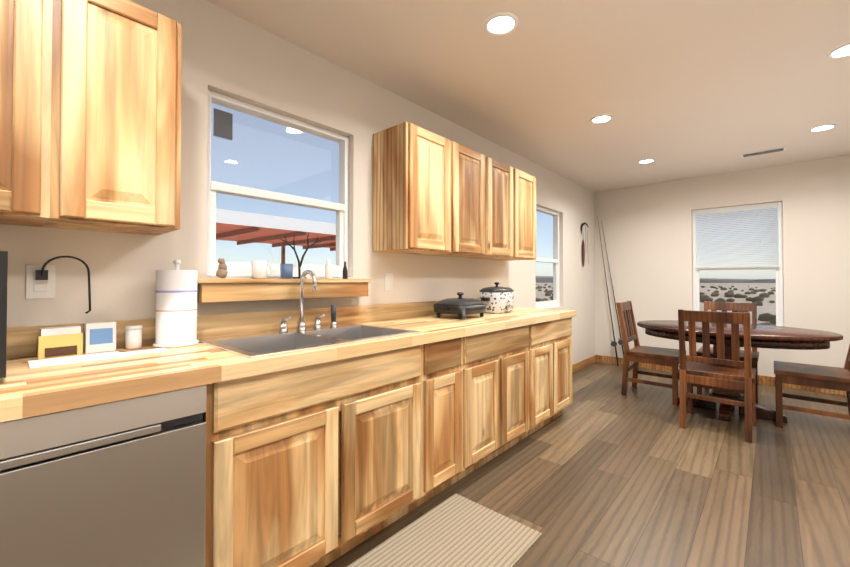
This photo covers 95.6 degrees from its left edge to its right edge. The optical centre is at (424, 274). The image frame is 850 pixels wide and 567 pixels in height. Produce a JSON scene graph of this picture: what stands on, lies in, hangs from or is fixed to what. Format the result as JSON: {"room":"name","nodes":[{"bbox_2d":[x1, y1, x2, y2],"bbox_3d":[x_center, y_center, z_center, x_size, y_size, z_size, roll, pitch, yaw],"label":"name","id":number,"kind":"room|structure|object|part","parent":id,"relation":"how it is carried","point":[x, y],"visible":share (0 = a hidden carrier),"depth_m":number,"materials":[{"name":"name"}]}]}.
{"room":"kitchen","nodes":[
{"label":"kitchen","id":0,"kind":"room"},
{"bbox_2d":[0,0,594,363],"bbox_3d":[-0.404,-0.015,2.474,0.120,2.440,8.640,-1,-1,42],"label":"wall","id":1,"kind":"structure","parent":0,"point":[227,53],"depth_m":1.98,"materials":[{"name":"beige paint"}]},
{"bbox_2d":[0,0,59,227],"bbox_3d":[-1.368,-0.546,1.079,0.318,0.750,0.442,-1,-1,42],"label":"upper cabinet","id":2,"kind":"object","parent":1,"relation":"attached to","point":[29,29],"depth_m":1.10,"materials":[{"name":"brown wood"}]},
{"bbox_2d":[26,255,90,313],"bbox_3d":[-1.289,0.037,1.361,0.053,0.211,0.168,-1,-1,42],"label":"electrical outlet","id":3,"kind":"object","parent":1,"relation":"attached to","point":[36,289],"depth_m":1.34,"materials":[{"name":"white plastic"}]},
{"bbox_3d":[-1.278,0.037,1.367,0.045,0.211,0.146,-1,-1,42],"label":"electrical outlet with cord plug","id":4,"kind":"part","parent":3,"relation":"part of","materials":[{"name":"plastic"}]},
{"bbox_2d":[52,0,181,234],"bbox_3d":[-1.132,-0.542,1.340,0.318,0.750,0.418,-1,-1,42],"label":"upper cabinet","id":5,"kind":"object","parent":1,"relation":"attached to","point":[90,115],"depth_m":1.26,"materials":[{"name":"brown wood"}]},
{"bbox_2d":[6,298,479,357],"bbox_3d":[-0.644,0.237,2.096,0.019,0.104,4.422,-1,-1,42],"label":"backsplash","id":6,"kind":"structure","parent":1,"relation":"attached to","point":[22,340],"depth_m":1.81,"materials":[{"name":"brown wood"}]},
{"bbox_2d":[206,90,348,276],"bbox_3d":[-0.768,-0.425,2.099,0.071,0.868,0.818,-1,-1,42],"label":"window","id":7,"kind":"structure","parent":1,"relation":"in","point":[341,208],"depth_m":2.05,"materials":[{"name":"white plastic"}]},
{"bbox_2d":[213,108,232,139],"bbox_3d":[-0.977,-0.728,1.866,0.005,0.130,0.085,-1,-1,42],"label":"tab","id":8,"kind":"object","parent":7,"relation":"attached to","point":[223,124],"visible":1,"depth_m":1.86,"materials":[{"name":"grey plastic"}]},
{"bbox_2d":[197,279,371,302],"bbox_3d":[-0.674,0.072,2.002,0.102,0.103,0.950,-1,-1,42],"label":"shelf","id":9,"kind":"object","parent":1,"relation":"attached to","point":[220,290],"visible":0.92,"depth_m":1.86,"materials":[{"name":"brown wood"}]},
{"bbox_2d":[216,258,227,277],"bbox_3d":[-0.917,-0.030,1.741,0.048,0.091,0.047,-1,-1,42],"label":"figurine","id":10,"kind":"object","parent":9,"relation":"on","point":[221,272],"visible":1,"depth_m":1.73,"materials":[{"name":"brown ceramic"}]},
{"bbox_2d":[252,261,271,278],"bbox_3d":[-0.792,-0.024,1.878,0.072,0.085,0.101,-1,-1,42],"label":"cup","id":11,"kind":"object","parent":9,"relation":"on","point":[259,269],"visible":1,"depth_m":1.84,"materials":[{"name":"white ceramic"}]},
{"bbox_2d":[280,264,292,278],"bbox_3d":[-0.708,-0.019,1.969,0.062,0.075,0.061,-1,-1,42],"label":"cup","id":12,"kind":"object","parent":9,"relation":"on","point":[286,271],"visible":0.94,"depth_m":1.94,"materials":[{"name":"blue"}]},
{"bbox_2d":[280,233,321,278],"bbox_3d":[-0.651,-0.105,2.037,0.070,0.250,0.246,-1,-1,42],"label":"tree sculpture","id":13,"kind":"object","parent":9,"relation":"on","point":[300,264],"visible":0.94,"depth_m":2.02,"materials":[{"name":"grey metal"}]},
{"bbox_2d":[325,260,331,278],"bbox_3d":[-0.540,-0.031,2.159,0.040,0.105,0.040,-1,-1,42],"label":"bottle","id":14,"kind":"object","parent":9,"relation":"on","point":[328,270],"visible":0.94,"depth_m":2.14,"materials":[{"name":"white ceramic"}]},
{"bbox_2d":[343,262,347,278],"bbox_3d":[-0.465,-0.027,2.242,0.028,0.100,0.027,-1,-1,42],"label":"bottle","id":15,"kind":"object","parent":9,"relation":"on","point":[345,273],"visible":1,"depth_m":2.23,"materials":[{"name":"black glass"}]},
{"bbox_2d":[385,273,392,290],"bbox_3d":[-0.239,0.048,2.561,0.008,0.116,0.072,-1,-1,42],"label":"outlet","id":16,"kind":"object","parent":1,"relation":"attached to","point":[388,281],"visible":1,"depth_m":2.56,"materials":[{"name":"white plastic"}]},
{"bbox_2d":[373,122,460,255],"bbox_3d":[-0.051,-0.526,2.541,0.318,0.750,0.492,-1,-1,42],"label":"upper cabinet","id":17,"kind":"object","parent":1,"relation":"attached to","point":[434,194],"depth_m":2.39,"materials":[{"name":"brown wood"}]},
{"bbox_2d":[445,145,488,257],"bbox_3d":[0.178,-0.523,2.795,0.318,0.750,0.493,-1,-1,42],"label":"upper cabinet","id":18,"kind":"object","parent":1,"relation":"attached to","point":[474,165],"depth_m":2.76,"materials":[{"name":"brown wood"}]},
{"bbox_2d":[475,157,520,260],"bbox_3d":[0.508,-0.518,3.161,0.318,0.750,0.492,-1,-1,42],"label":"upper cabinet","id":19,"kind":"object","parent":1,"relation":"attached to","point":[504,180],"depth_m":3.07,"materials":[{"name":"brown wood"}]},
{"bbox_2d":[517,171,535,259],"bbox_3d":[0.737,-0.514,3.416,0.318,0.750,0.493,-1,-1,42],"label":"upper cabinet","id":20,"kind":"object","parent":1,"relation":"attached to","point":[528,182],"depth_m":3.37,"materials":[{"name":"brown wood"}]},
{"bbox_2d":[535,206,559,308],"bbox_3d":[1.384,-0.193,4.486,0.071,1.148,0.738,-1,-1,42],"label":"window","id":21,"kind":"structure","parent":1,"relation":"in","point":[555,301],"depth_m":4.70,"materials":[{"name":"white plastic"}]},
{"label":"glass","id":22,"kind":"part","parent":21,"relation":"part of","materials":[{"name":"clear glass"}]},
{"bbox_2d":[572,355,595,372],"bbox_3d":[-0.354,1.154,2.413,0.014,0.100,8.398,-1,-1,42],"label":"baseboard","id":23,"kind":"structure","parent":1,"relation":"attached to","point":[583,363],"depth_m":5.15,"materials":[{"name":"brown wood"}]},
{"bbox_2d":[581,222,588,266],"bbox_3d":[2.164,-0.405,5.210,0.031,0.611,0.288,-1,-1,42],"label":"wall decor","id":24,"kind":"object","parent":1,"relation":"attached to","point":[583,251],"visible":0.92,"depth_m":5.16,"materials":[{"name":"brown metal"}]},
{"bbox_2d":[206,0,849,191],"bbox_3d":[0.867,-1.300,1.347,3.540,0.100,8.640,-1,-1,42],"label":"ceiling","id":25,"kind":"structure","parent":0,"point":[681,89],"depth_m":2.34,"materials":[{"name":"beige paint"}]},
{"bbox_2d":[484,12,518,35],"bbox_3d":[0.377,-1.238,1.908,0.169,0.007,0.169,-1,-1,36],"label":"recessed light","id":26,"kind":"object","parent":25,"relation":"in","point":[501,23],"depth_m":1.90,"materials":[{"name":"white plastic"}]},
{"bbox_2d":[590,114,612,123],"bbox_3d":[1.387,-1.223,3.030,0.169,0.007,0.169,0,-1,3],"label":"recessed light","id":27,"kind":"object","parent":25,"relation":"in","point":[604,118],"depth_m":3.02,"materials":[{"name":"white plastic"}]},
{"bbox_2d":[637,159,654,163],"bbox_3d":[2.358,-1.209,4.107,0.169,0.007,0.169,-1,-1,36],"label":"recessed light","id":28,"kind":"object","parent":25,"relation":"in","point":[644,161],"depth_m":4.11,"materials":[{"name":"white plastic"}]},
{"bbox_2d":[740,146,786,157],"bbox_3d":[3.343,-1.212,3.812,0.340,0.009,0.130,-1,-1,42],"label":"ceiling vent","id":29,"kind":"object","parent":25,"relation":"in","point":[773,150],"visible":0.98,"depth_m":3.80,"materials":[{"name":"white plastic"}]},
{"bbox_2d":[808,124,836,131],"bbox_3d":[3.311,-1.221,3.208,0.169,0.007,0.169,-1,-1,36],"label":"recessed light","id":30,"kind":"object","parent":25,"relation":"in","point":[825,127],"depth_m":3.20,"materials":[{"name":"white plastic"}]},
{"bbox_2d":[826,43,849,58],"bbox_3d":[2.327,-1.236,2.116,0.169,0.007,0.169,0,-1,3],"label":"recessed light","id":31,"kind":"object","parent":25,"relation":"in","point":[842,51],"depth_m":2.14,"materials":[{"name":"white plastic"}]},
{"bbox_2d":[325,362,849,566],"bbox_3d":[0.867,1.240,1.313,3.540,0.100,8.640,-1,-1,42],"label":"floor","id":32,"kind":"structure","parent":0,"point":[601,471],"depth_m":2.20,"materials":[{"name":"brown wood"}]},
{"bbox_2d":[0,382,231,566],"bbox_3d":[-1.070,0.758,1.126,0.580,0.860,0.687,-1,-1,42],"label":"base cabinet","id":33,"kind":"object","parent":32,"relation":"on","point":[141,482],"depth_m":1.01,"materials":[{"name":"brown wood"}]},
{"bbox_2d":[0,385,206,566],"bbox_3d":[-1.069,0.757,1.126,0.582,0.860,0.602,-1,-1,42],"label":"dishwasher","id":34,"kind":"object","parent":33,"relation":"in","point":[117,481],"depth_m":0.99,"materials":[{"name":"silver metal"}]},
{"bbox_2d":[0,307,575,425],"bbox_3d":[-0.413,0.312,1.886,0.642,0.048,4.422,-1,-1,42],"label":"countertop","id":35,"kind":"structure","parent":33,"relation":"on","point":[25,392],"depth_m":1.21,"materials":[{"name":"beige wood"}]},
{"bbox_2d":[0,251,7,377],"bbox_3d":[-1.373,0.106,0.908,0.394,0.335,0.520,-1,-1,42],"label":"microwave","id":36,"kind":"object","parent":35,"relation":"on","point":[3,293],"visible":1,"depth_m":0.97,"materials":[{"name":"black plastic"}]},
{"bbox_2d":[37,326,82,359],"bbox_3d":[-1.254,0.230,1.324,0.062,0.098,0.110,-1,-1,42],"label":"box","id":37,"kind":"object","parent":35,"relation":"on","point":[57,342],"visible":1,"depth_m":1.30,"materials":[{"name":"yellow cardboard"}]},
{"bbox_2d":[28,348,169,368],"bbox_3d":[-1.098,0.278,1.318,0.150,0.002,0.360,-1,-1,42],"label":"leaflet","id":38,"kind":"object","parent":35,"relation":"on","point":[71,359],"visible":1,"depth_m":1.27,"materials":[{"name":"white paper"}]},
{"bbox_2d":[84,321,115,353],"bbox_3d":[-1.193,0.228,1.415,0.051,0.105,0.085,-1,-1,42],"label":"box","id":39,"kind":"object","parent":35,"relation":"on","point":[99,336],"visible":1,"depth_m":1.40,"materials":[{"name":"white cardboard"}]},
{"bbox_2d":[125,325,141,348],"bbox_3d":[-1.117,0.238,1.477,0.054,0.086,0.054,-1,-1,42],"label":"jar","id":40,"kind":"object","parent":35,"relation":"on","point":[133,336],"visible":0.98,"depth_m":1.46,"materials":[{"name":"white ceramic"}]},
{"bbox_2d":[153,259,198,347],"bbox_3d":[-1.004,0.110,1.559,0.156,0.345,0.156,-1,-1,42],"label":"paper towel roll","id":41,"kind":"object","parent":35,"relation":"on","point":[176,307],"visible":0.98,"depth_m":1.50,"materials":[{"name":"white paper"}]},
{"bbox_2d":[212,330,347,413],"bbox_3d":[-0.605,0.375,1.600,0.395,0.198,0.370,-1,-1,42],"label":"sink","id":42,"kind":"object","parent":35,"relation":"in","point":[269,391],"depth_m":1.44,"materials":[{"name":"grey metal"}]},
{"bbox_2d":[276,270,339,333],"bbox_3d":[-0.553,0.127,1.947,0.154,0.306,0.330,-1,-1,42],"label":"faucet","id":43,"kind":"object","parent":35,"relation":"on","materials":[{"name":"grey metal"}]},
{"bbox_2d":[304,326,411,389],"bbox_3d":[-0.337,0.379,1.897,0.395,0.198,0.370,-1,-1,42],"label":"sink","id":44,"kind":"object","parent":35,"relation":"in","point":[371,368],"depth_m":1.73,"materials":[{"name":"grey metal"}]},
{"bbox_2d":[433,292,486,318],"bbox_3d":[0.258,0.209,2.656,0.391,0.175,0.479,-1,-1,42],"label":"skillet","id":45,"kind":"object","parent":35,"relation":"on","point":[461,307],"visible":1,"depth_m":2.60,"materials":[{"name":"black metal"}]},
{"bbox_2d":[479,282,513,313],"bbox_3d":[0.587,0.180,3.113,0.229,0.245,0.370,-1,-1,42],"label":"slow cooker","id":46,"kind":"object","parent":35,"relation":"on","point":[496,299],"visible":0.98,"depth_m":3.00,"materials":[{"name":"white ceramic"}]},
{"bbox_2d":[228,374,439,566],"bbox_3d":[-0.535,0.851,1.762,0.617,0.690,1.052,-1,-1,42],"label":"base cabinet","id":47,"kind":"object","parent":32,"relation":"on","point":[301,436],"depth_m":1.49,"materials":[{"name":"brown wood"}]},
{"bbox_3d":[-0.432,0.767,1.892,0.597,0.861,4.414,-1,-1,42],"label":"cabinet frame","id":48,"kind":"part","parent":47,"relation":"part of","materials":[{"name":"brown wood"}]},
{"bbox_2d":[400,334,475,491],"bbox_3d":[-0.123,0.772,2.220,0.617,0.861,0.483,-1,-1,42],"label":"base cabinet","id":49,"kind":"object","parent":32,"relation":"on","point":[455,361],"depth_m":2.08,"materials":[{"name":"brown wood"}]},
{"bbox_2d":[347,493,541,566],"bbox_3d":[-0.073,1.187,1.466,0.500,0.008,1.270,-1,-1,42],"label":"rug","id":50,"kind":"object","parent":32,"relation":"on","point":[455,530],"visible":1,"depth_m":1.71,"materials":[{"name":"beige fabric"}]},
{"bbox_2d":[476,322,539,468],"bbox_3d":[0.254,0.777,2.639,0.617,0.861,0.947,-1,-1,42],"label":"base cabinet","id":51,"kind":"object","parent":32,"relation":"on","point":[507,361],"depth_m":2.49,"materials":[{"name":"brown wood"}]},
{"bbox_2d":[540,318,571,427],"bbox_3d":[0.761,0.785,3.201,0.617,0.861,0.872,-1,-1,42],"label":"base cabinet","id":52,"kind":"object","parent":32,"relation":"on","point":[555,337],"depth_m":3.05,"materials":[{"name":"brown wood"}]},
{"bbox_2d":[597,217,623,365],"bbox_3d":[2.571,0.203,5.328,0.381,2.081,0.127,-1,-1,42],"label":"rods","id":53,"kind":"object","parent":32,"relation":"on","point":[614,342],"visible":0.98,"depth_m":5.30,"materials":[{"name":"grey"}]},
{"bbox_2d":[616,301,679,404],"bbox_3d":[2.315,0.755,3.944,0.540,0.940,0.470,-1,-1,42],"label":"chair","id":54,"kind":"object","parent":32,"relation":"on","point":[636,354],"visible":0.81,"depth_m":3.90,"materials":[{"name":"brown wood"}]},
{"bbox_2d":[678,309,755,442],"bbox_3d":[2.335,0.743,3.085,0.470,0.940,0.540,-1,-1,42],"label":"chair","id":55,"kind":"object","parent":32,"relation":"on","point":[735,374],"visible":1,"depth_m":2.95,"materials":[{"name":"brown wood"}]},
{"bbox_2d":[696,301,758,403],"bbox_3d":[3.055,0.754,3.884,0.470,0.940,0.540,-1,-1,42],"label":"chair","id":56,"kind":"object","parent":32,"relation":"on","point":[730,306],"visible":0.27,"depth_m":3.94,"materials":[{"name":"brown wood"}]},
{"bbox_2d":[637,320,842,422],"bbox_3d":[2.696,0.843,3.439,1.420,0.750,1.000,-1,-1,42],"label":"dining table","id":57,"kind":"object","parent":32,"relation":"on","point":[773,337],"visible":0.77,"depth_m":3.23,"materials":[{"name":"brown wood"}]},
{"bbox_2d":[774,344,849,427],"bbox_3d":[3.147,0.743,3.074,0.540,0.940,0.470,-1,-1,42],"label":"chair","id":58,"kind":"object","parent":32,"relation":"on","point":[826,377],"visible":1,"depth_m":3.04,"materials":[{"name":"brown wood"}]},
{"bbox_2d":[594,155,849,376],"bbox_3d":[3.717,0.012,4.495,3.300,2.440,0.120,-1,-1,42],"label":"wall","id":59,"kind":"structure","parent":0,"point":[647,231],"depth_m":4.56,"materials":[{"name":"beige paint"}]},
{"bbox_2d":[596,355,846,395],"bbox_3d":[3.677,1.181,4.425,3.286,0.100,0.014,-1,-1,42],"label":"baseboard","id":60,"kind":"structure","parent":59,"relation":"attached to","point":[766,380],"depth_m":4.33,"materials":[{"name":"brown wood"}]},
{"bbox_2d":[692,201,783,325],"bbox_3d":[3.672,-0.080,4.559,0.828,1.463,0.071,-1,-1,42],"label":"window","id":61,"kind":"structure","parent":59,"relation":"in","point":[779,319],"depth_m":4.43,"materials":[{"name":"white plastic"}]},
{"bbox_2d":[696,205,777,267],"bbox_3d":[3.635,-0.428,4.522,0.750,0.690,0.038,-1,-1,42],"label":"window blind","id":62,"kind":"object","parent":61,"relation":"attached to","point":[762,228],"visible":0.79,"depth_m":4.50,"materials":[{"name":"white"}]},
{"label":"outside","id":63,"kind":"structure","parent":0,"visible":0},
{"bbox_2d":[536,283,775,323],"bbox_3d":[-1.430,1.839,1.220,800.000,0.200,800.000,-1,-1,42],"label":"ground","id":64,"kind":"structure","parent":63,"point":[764,308],"depth_m":53.10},
{"bbox_2d":[216,208,335,263],"bbox_3d":[-5.501,0.230,10.291,4.240,3.260,20.000,-1,-1,42],"label":"carport","id":65,"kind":"object","parent":64,"relation":"on","point":[287,229],"depth_m":10.07,"materials":[{"name":"brown"}]},
{"bbox_2d":[536,276,775,282],"bbox_3d":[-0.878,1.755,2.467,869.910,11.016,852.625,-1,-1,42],"label":"hills","id":66,"kind":"structure","parent":64,"relation":"on","point":[550,279],"depth_m":235.27,"materials":[{"name":"beige"}]},
{"bbox_2d":[536,284,775,325],"bbox_3d":[-2.684,2.114,43.003,191.985,0.686,201.440,-1,-1,42],"label":"bushes","id":67,"kind":"object","parent":64,"relation":"on","point":[757,301],"depth_m":33.02,"materials":[{"name":"brown plant"}]}
]}

